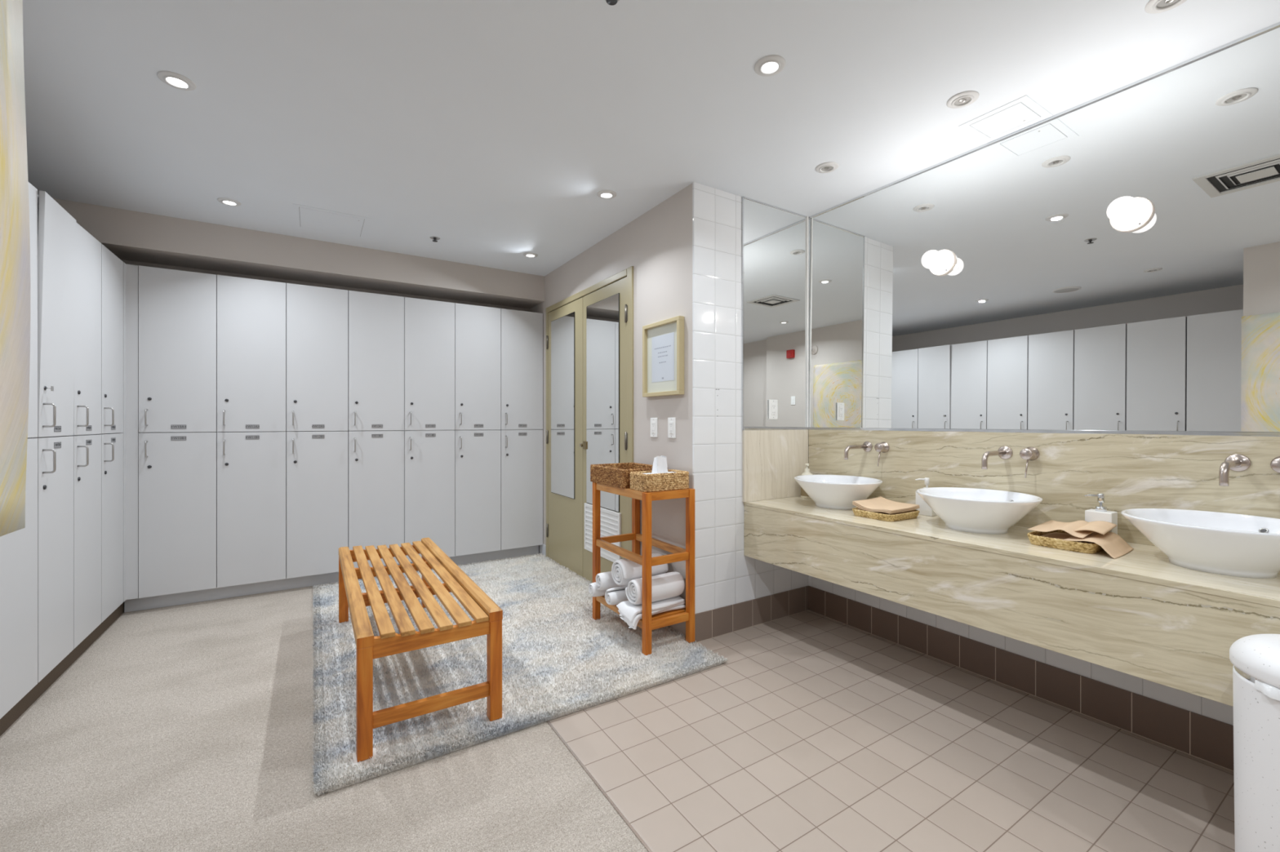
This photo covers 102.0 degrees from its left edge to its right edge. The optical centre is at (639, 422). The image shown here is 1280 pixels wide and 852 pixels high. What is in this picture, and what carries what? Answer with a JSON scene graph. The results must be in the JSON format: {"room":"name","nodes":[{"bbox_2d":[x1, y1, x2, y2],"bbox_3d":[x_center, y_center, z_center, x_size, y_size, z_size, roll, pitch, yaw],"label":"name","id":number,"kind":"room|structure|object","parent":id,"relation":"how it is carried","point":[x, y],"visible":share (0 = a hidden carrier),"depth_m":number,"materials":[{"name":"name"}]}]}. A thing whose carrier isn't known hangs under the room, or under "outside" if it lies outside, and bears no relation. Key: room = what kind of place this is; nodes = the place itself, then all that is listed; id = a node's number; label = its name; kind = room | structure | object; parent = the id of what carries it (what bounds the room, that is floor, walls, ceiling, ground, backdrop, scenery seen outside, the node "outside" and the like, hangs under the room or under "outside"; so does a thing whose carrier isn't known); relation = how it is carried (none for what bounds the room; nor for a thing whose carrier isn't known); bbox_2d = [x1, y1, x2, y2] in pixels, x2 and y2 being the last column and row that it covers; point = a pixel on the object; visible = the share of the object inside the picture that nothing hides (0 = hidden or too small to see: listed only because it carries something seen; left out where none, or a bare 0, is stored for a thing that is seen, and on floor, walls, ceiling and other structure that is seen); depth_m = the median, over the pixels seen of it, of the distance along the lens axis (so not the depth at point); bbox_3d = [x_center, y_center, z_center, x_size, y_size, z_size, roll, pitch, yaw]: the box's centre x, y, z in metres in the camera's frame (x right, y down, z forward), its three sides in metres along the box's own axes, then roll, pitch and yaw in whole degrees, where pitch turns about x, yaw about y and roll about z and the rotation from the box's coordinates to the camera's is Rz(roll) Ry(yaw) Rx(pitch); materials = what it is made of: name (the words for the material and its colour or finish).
{"room":"changing room","nodes":[
{"label":"changing room","id":0,"kind":"room"},
{"bbox_2d":[53,198,544,309],"bbox_3d":[-2.337,-1.169,3.811,3.312,0.217,0.380,0,0,-32],"label":"wall","id":1,"kind":"structure","parent":0,"point":[130,235],"depth_m":3.60,"materials":[{"name":"paint"}]},
{"bbox_2d":[119,262,125,602],"bbox_3d":[-3.099,0.059,3.108,0.018,2.029,0.044,0,0,-32],"label":"trim","id":2,"kind":"structure","parent":1,"relation":"attached to","point":[124,264],"depth_m":3.11,"materials":[{"name":"laminate"}]},
{"bbox_2d":[125,264,138,599],"bbox_3d":[-3.085,0.059,3.153,0.054,2.029,0.016,0,0,-32],"label":"trim","id":3,"kind":"structure","parent":1,"relation":"attached to","point":[131,271],"depth_m":3.14,"materials":[{"name":"laminate"}]},
{"bbox_2d":[0,554,712,851],"bbox_3d":[-0.509,1.200,0.772,3.462,0.060,7.650,0,0,-32],"label":"floor","id":4,"kind":"structure","parent":0,"point":[185,727],"depth_m":1.74,"materials":[{"name":"beige carpet"}]},
{"bbox_2d":[0,182,37,719],"bbox_3d":[-2.491,0.059,1.896,0.358,2.029,0.370,0,0,-32],"label":"locker","id":5,"kind":"object","parent":4,"relation":"on","point":[18,548],"visible":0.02,"depth_m":2.04,"materials":[{"name":"laminate"}]},
{"bbox_2d":[31,190,75,683],"bbox_3d":[-2.693,0.059,2.216,0.358,2.029,0.370,0,0,-32],"label":"locker","id":6,"kind":"object","parent":4,"relation":"on","point":[56,228],"visible":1,"depth_m":2.26,"materials":[{"name":"laminate"}]},
{"bbox_2d":[0,603,123,736],"bbox_3d":[-2.239,1.125,1.671,0.035,0.090,3.555,0,0,-32],"label":"baseboard","id":7,"kind":"structure","parent":4,"relation":"on","point":[10,717],"depth_m":2.33,"materials":[{"name":"brown laminate"}]},
{"bbox_2d":[67,222,101,648],"bbox_3d":[-2.894,0.059,2.535,0.358,2.029,0.370,0,0,-32],"label":"locker","id":8,"kind":"object","parent":4,"relation":"on","point":[87,348],"visible":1,"depth_m":2.60,"materials":[{"name":"laminate"}]},
{"bbox_2d":[96,244,123,622],"bbox_3d":[-3.096,0.059,2.855,0.358,2.029,0.370,0,0,-32],"label":"locker","id":9,"kind":"object","parent":4,"relation":"on","point":[112,267],"visible":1,"depth_m":2.91,"materials":[{"name":"laminate"}]},
{"bbox_2d":[138,265,217,598],"bbox_3d":[-2.973,0.059,3.376,0.370,2.029,0.358,0,0,-32],"label":"locker","id":10,"kind":"object","parent":4,"relation":"on","point":[178,308],"visible":1,"depth_m":3.25,"materials":[{"name":"laminate"}]},
{"bbox_2d":[217,275,286,587],"bbox_3d":[-2.657,0.059,3.575,0.370,2.029,0.358,0,0,-32],"label":"locker","id":11,"kind":"object","parent":4,"relation":"on","point":[251,313],"visible":0.99,"depth_m":3.45,"materials":[{"name":"laminate"}]},
{"bbox_2d":[286,283,348,578],"bbox_3d":[-2.342,0.059,3.773,0.370,2.029,0.358,0,0,-32],"label":"locker","id":12,"kind":"object","parent":4,"relation":"on","point":[317,317],"visible":0.99,"depth_m":3.65,"materials":[{"name":"laminate"}]},
{"bbox_2d":[124,545,538,613],"bbox_3d":[-2.038,1.121,3.908,2.680,0.097,0.015,0,0,-32],"label":"baseboard","id":13,"kind":"structure","parent":4,"relation":"on","point":[175,599],"depth_m":3.55,"materials":[{"name":"grey laminate"}]},
{"bbox_2d":[348,290,404,568],"bbox_3d":[-2.027,0.059,3.972,0.370,2.029,0.358,0,0,-32],"label":"locker","id":14,"kind":"object","parent":4,"relation":"on","point":[375,321],"visible":0.98,"depth_m":3.85,"materials":[{"name":"laminate"}]},
{"bbox_2d":[404,297,454,562],"bbox_3d":[-1.712,0.059,4.171,0.370,2.029,0.358,0,0,-32],"label":"locker","id":15,"kind":"object","parent":4,"relation":"on","point":[428,325],"visible":0.99,"depth_m":4.05,"materials":[{"name":"laminate"}]},
{"bbox_2d":[454,302,501,556],"bbox_3d":[-1.397,0.059,4.369,0.370,2.029,0.358,0,0,-32],"label":"locker","id":16,"kind":"object","parent":4,"relation":"on","point":[477,329],"visible":1,"depth_m":4.24,"materials":[{"name":"laminate"}]},
{"bbox_2d":[311,553,727,795],"bbox_3d":[-0.942,1.157,3.094,1.719,0.025,2.450,0,0,-32],"label":"shag rug","id":17,"kind":"object","parent":4,"relation":"on","point":[558,660],"visible":0.76,"depth_m":2.44,"materials":[{"name":"grey carpet"}]},
{"bbox_2d":[338,537,502,762],"bbox_3d":[-1.147,0.943,2.526,0.502,0.430,1.502,0,0,-32],"label":"slatted bench","id":18,"kind":"object","parent":17,"relation":"on","point":[487,616],"visible":1,"depth_m":2.02,"materials":[{"name":"brown wood"}]},
{"bbox_2d":[592,482,694,655],"bbox_3d":[0.005,0.754,2.901,0.310,0.806,0.582,0,0,-32],"label":"stand","id":19,"kind":"object","parent":17,"relation":"on","point":[648,623],"visible":0.59,"depth_m":2.73,"materials":[{"name":"brown wood"}]},
{"bbox_2d":[588,582,606,596],"bbox_3d":[-0.151,0.960,3.033,0.308,0.082,0.073,0,0,-32],"label":"rolled towel","id":20,"kind":"object","parent":19,"relation":"on","point":[593,588],"visible":0.23,"depth_m":2.95,"materials":[{"name":"white fabric"}]},
{"bbox_2d":[595,571,627,590],"bbox_3d":[-0.108,0.900,2.989,0.308,0.099,0.090,0,0,-32],"label":"rolled towel","id":21,"kind":"object","parent":20,"relation":"on","point":[604,580],"visible":0.37,"depth_m":2.91,"materials":[{"name":"white fabric"}]},
{"bbox_2d":[604,586,628,604],"bbox_3d":[-0.042,0.949,2.888,0.317,0.092,0.082,0,0,-32],"label":"rolled towel","id":22,"kind":"object","parent":19,"relation":"on","point":[615,596],"visible":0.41,"depth_m":2.81,"materials":[{"name":"white fabric"}]},
{"bbox_2d":[611,553,668,586],"bbox_3d":[0.000,0.815,2.869,0.288,0.145,0.160,0,0,-32],"label":"rolled towel","id":23,"kind":"object","parent":22,"relation":"on","point":[624,571],"visible":0.63,"depth_m":2.79,"materials":[{"name":"white fabric"}]},
{"bbox_2d":[590,462,653,488],"bbox_3d":[-0.069,0.300,2.993,0.304,0.102,0.400,0,0,-32],"label":"storage basket","id":24,"kind":"object","parent":19,"relation":"on","point":[617,475],"visible":0.62,"depth_m":2.91,"materials":[{"name":"brown wicker"}]},
{"bbox_2d":[616,595,685,629],"bbox_3d":[0.059,0.989,2.742,0.360,0.094,0.177,0,0,-32],"label":"folded towel","id":25,"kind":"object","parent":19,"relation":"on","point":[631,614],"visible":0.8,"depth_m":2.68,"materials":[{"name":"white fabric"}]},
{"bbox_2d":[625,572,684,604],"bbox_3d":[0.081,0.875,2.742,0.303,0.131,0.140,0,0,-32],"label":"rolled towel","id":26,"kind":"object","parent":25,"relation":"on","point":[671,584],"visible":0.84,"depth_m":2.70,"materials":[{"name":"white fabric"}]},
{"bbox_2d":[630,469,688,492],"bbox_3d":[0.104,0.305,2.732,0.284,0.092,0.164,0,0,-32],"label":"storage basket","id":27,"kind":"object","parent":19,"relation":"on","point":[679,480],"visible":0.97,"depth_m":2.66,"materials":[{"name":"brown wicker"}]},
{"bbox_2d":[643,455,675,474],"bbox_3d":[0.108,0.261,2.735,0.236,0.168,0.116,0,0,-32],"label":"tissue box","id":28,"kind":"object","parent":27,"relation":"in","point":[660,464],"visible":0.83,"depth_m":2.72,"materials":[{"name":"paper"}]},
{"bbox_2d":[500,308,542,550],"bbox_3d":[-1.082,0.059,4.568,0.370,2.029,0.358,0,0,-32],"label":"locker","id":29,"kind":"object","parent":4,"relation":"on","point":[522,331],"visible":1,"depth_m":4.45,"materials":[{"name":"laminate"}]},
{"bbox_2d":[546,720,652,851],"bbox_3d":[0.915,1.173,0.004,0.008,0.013,4.830,0,0,-32],"label":"trim","id":30,"kind":"structure","parent":4,"relation":"on","point":[575,756],"depth_m":1.64,"materials":[{"name":"silver metal"}]},
{"bbox_2d":[528,183,692,637],"bbox_3d":[-0.315,-0.053,3.849,0.148,2.447,2.473,0,0,-32],"label":"wall","id":31,"kind":"structure","parent":0,"point":[657,243],"depth_m":3.05,"materials":[{"name":"paint"}]},
{"bbox_2d":[539,544,546,556],"bbox_3d":[-0.853,1.120,4.556,0.006,0.100,0.153,0,0,-32],"label":"baseboard","id":32,"kind":"structure","parent":31,"relation":"attached to","point":[542,548],"depth_m":4.54,"materials":[{"name":"grey laminate"}]},
{"bbox_2d":[546,297,582,577],"bbox_3d":[-0.600,0.114,4.169,0.060,2.100,0.714,0,0,-32],"label":"door","id":33,"kind":"structure","parent":31,"relation":"in","point":[564,339],"depth_m":4.11,"materials":[{"name":"paint"}]},
{"bbox_2d":[546,266,633,557],"bbox_3d":[-0.391,0.091,3.901,0.100,2.157,1.435,0,0,-32],"label":"trim","id":34,"kind":"structure","parent":31,"relation":"attached to","point":[628,273],"depth_m":3.31,"materials":[{"name":"paint"}]},
{"bbox_2d":[580,276,627,582],"bbox_3d":[-0.243,0.114,3.599,0.064,2.100,0.659,0,0,-32],"label":"door","id":35,"kind":"structure","parent":31,"relation":"in","point":[605,310],"depth_m":3.56,"materials":[{"name":"paint"}]},
{"bbox_2d":[584,502,621,562],"bbox_3d":[-0.266,0.763,3.603,0.014,0.337,0.520,0,0,-32],"label":"grille","id":36,"kind":"object","parent":35,"relation":"attached to","point":[611,517],"depth_m":3.55,"materials":[{"name":"white metal"}]},
{"bbox_2d":[650,417,657,437],"bbox_3d":[0.082,0.031,3.072,0.009,0.115,0.072,0,0,-32],"label":"wall outlet","id":37,"kind":"object","parent":31,"relation":"attached to","point":[654,421],"visible":1,"depth_m":3.06,"materials":[{"name":"white plastic"}]},
{"bbox_2d":[642,315,684,397],"bbox_3d":[0.128,-0.365,2.973,0.036,0.426,0.370,0,0,-32],"label":"framed notice","id":38,"kind":"object","parent":31,"relation":"attached to","point":[663,341],"visible":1,"depth_m":2.96,"materials":[{"name":"brown wood"}]},
{"bbox_2d":[667,417,675,438],"bbox_3d":[0.178,0.031,2.919,0.009,0.115,0.072,0,0,-32],"label":"wall outlet","id":39,"kind":"object","parent":31,"relation":"attached to","point":[671,421],"visible":1,"depth_m":2.91,"materials":[{"name":"white plastic"}]},
{"bbox_2d":[22,0,1279,275],"bbox_3d":[-0.070,-1.307,1.049,4.500,0.060,7.650,0,0,-32],"label":"ceiling","id":40,"kind":"structure","parent":0,"point":[492,130],"depth_m":2.04,"materials":[{"name":"paint"}]},
{"bbox_2d":[156,70,195,90],"bbox_3d":[-1.730,-1.272,1.937,0.110,0.010,0.110,0,0,-32],"label":"recessed light","id":41,"kind":"object","parent":40,"relation":"in","point":[173,79],"visible":1,"depth_m":1.93,"materials":[{"name":"white"}]},
{"bbox_2d":[217,197,241,206],"bbox_3d":[-2.376,-1.272,3.001,0.110,0.010,0.110,0,0,-32],"label":"recessed light","id":42,"kind":"object","parent":40,"relation":"in","point":[225,201],"visible":1,"depth_m":2.99,"materials":[{"name":"white"}]},
{"bbox_2d":[293,204,370,239],"bbox_3d":[-1.970,-1.276,3.316,0.405,0.003,0.430,0,0,-32],"label":"access hatch","id":43,"kind":"object","parent":40,"relation":"attached to","point":[305,217],"visible":1,"depth_m":3.29,"materials":[{"name":"paint"}]},
{"bbox_2d":[430,235,439,242],"bbox_3d":[-1.419,-1.266,3.591,0.068,0.022,0.068,0,0,-32],"label":"sprinkler","id":44,"kind":"object","parent":40,"relation":"attached to","point":[433,237],"visible":1,"depth_m":3.58,"materials":[{"name":"metal"}]},
{"bbox_2d":[523,252,537,257],"bbox_3d":[-0.834,-1.272,3.953,0.110,0.010,0.110,0,0,-32],"label":"recessed light","id":45,"kind":"object","parent":40,"relation":"in","point":[531,255],"visible":1,"depth_m":3.94,"materials":[{"name":"white"}]},
{"bbox_2d":[596,190,616,199],"bbox_3d":[-0.186,-1.272,2.902,0.110,0.010,0.110,0,0,-32],"label":"recessed light","id":46,"kind":"object","parent":40,"relation":"in","point":[606,194],"visible":1,"depth_m":2.90,"materials":[{"name":"white"}]},
{"bbox_2d":[604,0,619,5],"bbox_3d":[-0.084,-1.266,1.543,0.068,0.022,0.068,0,0,-32],"label":"sprinkler","id":47,"kind":"object","parent":40,"relation":"attached to","point":[612,2],"visible":1,"depth_m":1.55,"materials":[{"name":"metal"}]},
{"bbox_2d":[754,54,786,76],"bbox_3d":[0.465,-1.272,1.856,0.110,0.010,0.110,0,0,-32],"label":"recessed light","id":48,"kind":"object","parent":40,"relation":"in","point":[771,64],"visible":1,"depth_m":1.85,"materials":[{"name":"white"}]},
{"bbox_2d":[815,161,838,173],"bbox_3d":[0.935,-1.272,2.596,0.110,0.010,0.110,0,0,-32],"label":"recessed light","id":49,"kind":"object","parent":40,"relation":"in","point":[825,167],"visible":1,"depth_m":2.59,"materials":[{"name":"metal"}]},
{"bbox_2d":[946,90,979,108],"bbox_3d":[1.275,-1.272,2.050,0.110,0.010,0.110,0,0,-32],"label":"recessed light","id":50,"kind":"object","parent":40,"relation":"in","point":[963,99],"visible":1,"depth_m":2.04,"materials":[{"name":"metal"}]},
{"bbox_2d":[958,94,1053,142],"bbox_3d":[1.543,-1.276,2.194,0.248,0.003,0.252,0,0,-32],"label":"access hatch","id":51,"kind":"object","parent":40,"relation":"attached to","point":[1019,113],"visible":1,"depth_m":2.18,"materials":[{"name":"paint"}]},
{"bbox_2d":[1144,0,1186,13],"bbox_3d":[1.597,-1.272,1.562,0.110,0.010,0.110,0,0,-32],"label":"recessed light","id":52,"kind":"object","parent":40,"relation":"in","point":[1153,6],"visible":1,"depth_m":1.58,"materials":[{"name":"metal"}]},
{"bbox_2d":[692,182,808,613],"bbox_3d":[0.723,-0.053,3.034,1.040,2.447,0.013,0,0,-32],"label":"wall","id":53,"kind":"structure","parent":0,"point":[724,576],"depth_m":2.85,"materials":[{"name":"white tile"}]},
{"bbox_2d":[694,586,808,643],"bbox_3d":[0.670,1.093,2.990,0.903,0.151,0.007,0,0,-32],"label":"baseboard","id":54,"kind":"structure","parent":53,"relation":"attached to","point":[717,622],"depth_m":2.95,"materials":[{"name":"brown tile"}]},
{"bbox_2d":[742,429,808,502],"bbox_3d":[0.810,0.248,3.071,0.534,0.406,0.016,0,0,-32],"label":"panel","id":55,"kind":"object","parent":53,"relation":"attached to","point":[772,460],"visible":0.8,"depth_m":3.04,"materials":[{"name":"stone"}]},
{"bbox_2d":[742,196,808,430],"bbox_3d":[0.811,-0.616,3.073,0.546,1.322,0.016,0,0,-32],"label":"wall mirror","id":56,"kind":"object","parent":53,"relation":"attached to","point":[775,240],"visible":1,"depth_m":3.06,"materials":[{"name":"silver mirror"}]},
{"bbox_2d":[768,400,777,419],"bbox_3d":[0.784,-0.076,3.051,0.072,0.115,0.009,0,0,-32],"label":"wall outlet","id":57,"kind":"object","parent":56,"relation":"attached to","point":[772,404],"visible":1,"depth_m":3.05,"materials":[{"name":"white plastic"}]},
{"bbox_2d":[549,610,1235,851],"bbox_3d":[1.686,1.200,0.634,1.971,0.060,5.075,0,0,-32],"label":"floor","id":58,"kind":"structure","parent":0,"point":[815,732],"depth_m":1.77,"materials":[{"name":"tile"}]},
{"bbox_2d":[1229,634,1279,851],"bbox_3d":[1.523,0.836,1.134,0.292,0.668,0.311,0,0,-32],"label":"pedal bin","id":59,"kind":"object","parent":58,"relation":"on","point":[1255,659],"visible":1,"depth_m":1.17,"materials":[{"name":"metal"}]},
{"bbox_2d":[808,427,1279,725],"bbox_3d":[2.462,-0.053,1.124,0.137,2.447,5.075,0,0,-32],"label":"wall","id":60,"kind":"structure","parent":0,"point":[1223,713],"depth_m":2.17,"materials":[{"name":"grey paint"}]},
{"bbox_2d":[743,496,1279,706],"bbox_3d":[1.572,0.604,1.892,0.546,0.305,2.824,0,0,-32],"label":"countertop","id":61,"kind":"structure","parent":60,"relation":"attached to","point":[1138,613],"depth_m":1.75,"materials":[{"name":"stone"}]},
{"bbox_2d":[800,463,813,498],"bbox_3d":[1.002,0.348,3.108,0.073,0.205,0.073,0,0,-32],"label":"wash bottle","id":62,"kind":"object","parent":61,"relation":"on","point":[803,495],"visible":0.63,"depth_m":3.09,"materials":[{"name":"beige plastic"}]},
{"bbox_2d":[794,475,882,510],"bbox_3d":[1.056,0.377,2.780,0.424,0.148,0.453,0,0,-32],"label":"vessel sink","id":63,"kind":"object","parent":61,"relation":"in","point":[838,492],"visible":0.98,"depth_m":2.67,"materials":[{"name":"white ceramic"}]},
{"bbox_2d":[852,507,919,521],"bbox_3d":[1.175,0.434,2.483,0.243,0.035,0.223,0,0,-30],"label":"tray","id":64,"kind":"object","parent":61,"relation":"on","point":[876,516],"visible":0.61,"depth_m":2.40,"materials":[{"name":"wicker"}]},
{"bbox_2d":[915,477,937,516],"bbox_3d":[1.397,0.361,2.528,0.064,0.180,0.082,0,0,-32],"label":"soap dispenser","id":65,"kind":"object","parent":61,"relation":"on","point":[924,509],"visible":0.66,"depth_m":2.52,"materials":[{"name":"white plastic"}]},
{"bbox_2d":[915,492,937,516],"bbox_3d":[1.399,0.394,2.527,0.062,0.114,0.080,0,0,-32],"label":"bottle","id":66,"kind":"object","parent":65,"relation":"attached to","point":[924,509],"depth_m":2.51,"materials":[{"name":"white plastic"}]},
{"bbox_2d":[915,487,1043,534],"bbox_3d":[1.423,0.377,2.197,0.424,0.148,0.453,0,0,-32],"label":"vessel sink","id":67,"kind":"object","parent":61,"relation":"in","point":[971,510],"visible":1,"depth_m":2.10,"materials":[{"name":"white ceramic"}]},
{"bbox_2d":[1026,529,1103,554],"bbox_3d":[1.580,0.432,1.904,0.243,0.039,0.207,0,0,-34],"label":"tray","id":68,"kind":"object","parent":61,"relation":"on","point":[1035,538],"visible":0.54,"depth_m":1.84,"materials":[{"name":"wicker"}]},
{"bbox_2d":[1063,532,1133,559],"bbox_3d":[1.620,0.425,1.833,0.232,0.049,0.154,0,0,-32],"label":"paper towel","id":69,"kind":"object","parent":68,"relation":"on","point":[1113,544],"visible":0.88,"depth_m":1.80,"materials":[{"name":"beige paper"}]},
{"bbox_2d":[1027,520,1094,538],"bbox_3d":[1.581,0.387,1.926,0.205,0.031,0.165,0,0,-32],"label":"paper towel","id":70,"kind":"object","parent":69,"relation":"on","point":[1050,526],"visible":0.87,"depth_m":1.91,"materials":[{"name":"beige paper"}]},
{"bbox_2d":[1073,520,1116,534],"bbox_3d":[1.652,0.380,1.880,0.210,0.022,0.085,0,0,-38],"label":"paper towel","id":71,"kind":"object","parent":70,"relation":"on","point":[1102,527],"visible":0.98,"depth_m":1.86,"materials":[{"name":"beige paper"}]},
{"bbox_3d":[1.582,0.442,1.905,0.182,0.005,0.150,0,0,-32],"label":"paper towel","id":72,"kind":"object","parent":68,"relation":"in","visible":0},
{"bbox_3d":[1.582,0.434,1.905,0.182,0.010,0.150,0,0,-32],"label":"paper towel","id":73,"kind":"object","parent":72,"relation":"on","visible":0},
{"bbox_2d":[1040,532,1094,543],"bbox_3d":[1.581,0.426,1.905,0.182,0.014,0.150,0,0,-32],"label":"paper towel","id":74,"kind":"object","parent":73,"relation":"on","point":[1055,535],"visible":0.36,"depth_m":1.93,"materials":[{"name":"brown paper"}]},
{"bbox_2d":[1084,493,1117,534],"bbox_3d":[1.749,0.361,1.970,0.064,0.180,0.082,0,0,-32],"label":"soap dispenser","id":75,"kind":"object","parent":61,"relation":"on","point":[1100,513],"visible":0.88,"depth_m":1.96,"materials":[{"name":"white plastic"}]},
{"bbox_2d":[1084,509,1117,534],"bbox_3d":[1.750,0.394,1.969,0.062,0.114,0.080,0,0,-32],"label":"bottle","id":76,"kind":"object","parent":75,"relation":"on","point":[1091,515],"depth_m":1.95,"materials":[{"name":"white plastic"}]},
{"bbox_2d":[1120,508,1279,578],"bbox_3d":[1.796,0.377,1.605,0.424,0.148,0.453,0,0,-32],"label":"vessel sink","id":77,"kind":"object","parent":61,"relation":"in","point":[1224,544],"visible":1,"depth_m":1.55,"materials":[{"name":"white ceramic"}]},
{"bbox_2d":[808,586,1233,771],"bbox_3d":[2.376,1.093,1.125,0.007,0.151,4.968,0,0,-32],"label":"baseboard","id":78,"kind":"structure","parent":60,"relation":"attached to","point":[1211,740],"depth_m":2.16,"materials":[{"name":"brown tile"}]},
{"bbox_2d":[808,429,1279,546],"bbox_3d":[1.798,0.248,2.025,0.021,0.406,2.808,0,0,-32],"label":"panel","id":79,"kind":"object","parent":60,"relation":"attached to","point":[1131,471],"visible":0.56,"depth_m":2.08,"materials":[{"name":"stone"}]},
{"bbox_2d":[844,441,889,466],"bbox_3d":[1.200,0.170,2.769,0.197,0.130,0.157,0,0,-32],"label":"faucet","id":80,"kind":"object","parent":79,"relation":"attached to","point":[883,447],"visible":1,"depth_m":2.76,"materials":[{"name":"silver metal"}]},
{"bbox_2d":[981,446,1039,478],"bbox_3d":[1.559,0.170,2.200,0.197,0.130,0.157,0,0,-32],"label":"faucet","id":81,"kind":"object","parent":79,"relation":"attached to","point":[1003,452],"visible":1,"depth_m":2.19,"materials":[{"name":"silver metal"}]},
{"bbox_2d":[1218,453,1279,486],"bbox_3d":[1.923,0.170,1.623,0.197,0.130,0.157,0,0,-32],"label":"faucet","id":82,"kind":"object","parent":79,"relation":"attached to","point":[1237,462],"visible":1,"depth_m":1.63,"materials":[{"name":"silver metal"}]},
{"bbox_2d":[808,22,1279,436],"bbox_3d":[1.795,-0.616,2.032,0.022,1.322,2.822,0,0,-32],"label":"wall mirror","id":83,"kind":"object","parent":60,"relation":"attached to","point":[1050,317],"visible":1,"depth_m":2.07,"materials":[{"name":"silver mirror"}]},
{"bbox_2d":[920,248,955,275],"bbox_3d":[1.421,-0.781,2.500,0.144,0.124,0.124,0,0,-32],"label":"globe lamp","id":84,"kind":"object","parent":83,"relation":"attached to","point":[943,261],"visible":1,"depth_m":2.51,"materials":[{"name":"glass"}]},
{"bbox_2d":[1106,195,1154,231],"bbox_3d":[1.791,-0.781,1.914,0.144,0.124,0.124,0,0,-32],"label":"globe lamp","id":85,"kind":"object","parent":83,"relation":"attached to","point":[1131,214],"visible":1,"depth_m":1.93,"materials":[{"name":"glass"}]},
{"bbox_3d":[-0.312,-0.054,-1.426,1.450,2.447,3.720,0,0,-32],"label":"wall","id":86,"kind":"structure","parent":0,"visible":0},
{"bbox_2d":[0,0,30,537],"bbox_3d":[-0.418,-0.340,0.141,0.042,0.906,0.961,0,0,-32],"label":"painting","id":87,"kind":"object","parent":86,"relation":"attached to","point":[15,237],"visible":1,"depth_m":0.53,"materials":[{"name":"paint"}]},
{"bbox_3d":[1.179,0.427,2.489,0.197,0.027,0.179,0,0,-32],"label":"paper towel","id":88,"kind":"object","parent":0,"visible":0},
{"bbox_2d":[857,507,914,515],"bbox_3d":[1.179,0.420,2.489,0.194,0.029,0.176,0,0,-32],"label":"paper towel","id":89,"kind":"object","parent":88,"relation":"on","point":[858,508],"visible":0.2,"depth_m":2.45,"materials":[{"name":"beige paper"}]},
{"bbox_2d":[852,503,919,514],"bbox_3d":[1.179,0.403,2.489,0.239,0.031,0.200,0,0,-32],"label":"paper towel","id":90,"kind":"object","parent":89,"relation":"on","point":[852,504],"visible":0.27,"depth_m":2.42,"materials":[{"name":"beige paper"}]},
{"bbox_2d":[852,502,919,512],"bbox_3d":[1.179,0.396,2.489,0.239,0.032,0.200,0,0,-32],"label":"paper towel","id":91,"kind":"object","parent":90,"relation":"on","point":[852,502],"visible":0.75,"depth_m":2.42,"materials":[{"name":"beige paper"}]},
{"bbox_2d":[853,496,918,511],"bbox_3d":[1.179,0.391,2.489,0.242,0.030,0.204,0,0,-32],"label":"paper towel","id":92,"kind":"object","parent":91,"relation":"on","point":[878,503],"visible":1,"depth_m":2.50,"materials":[{"name":"beige paper"}]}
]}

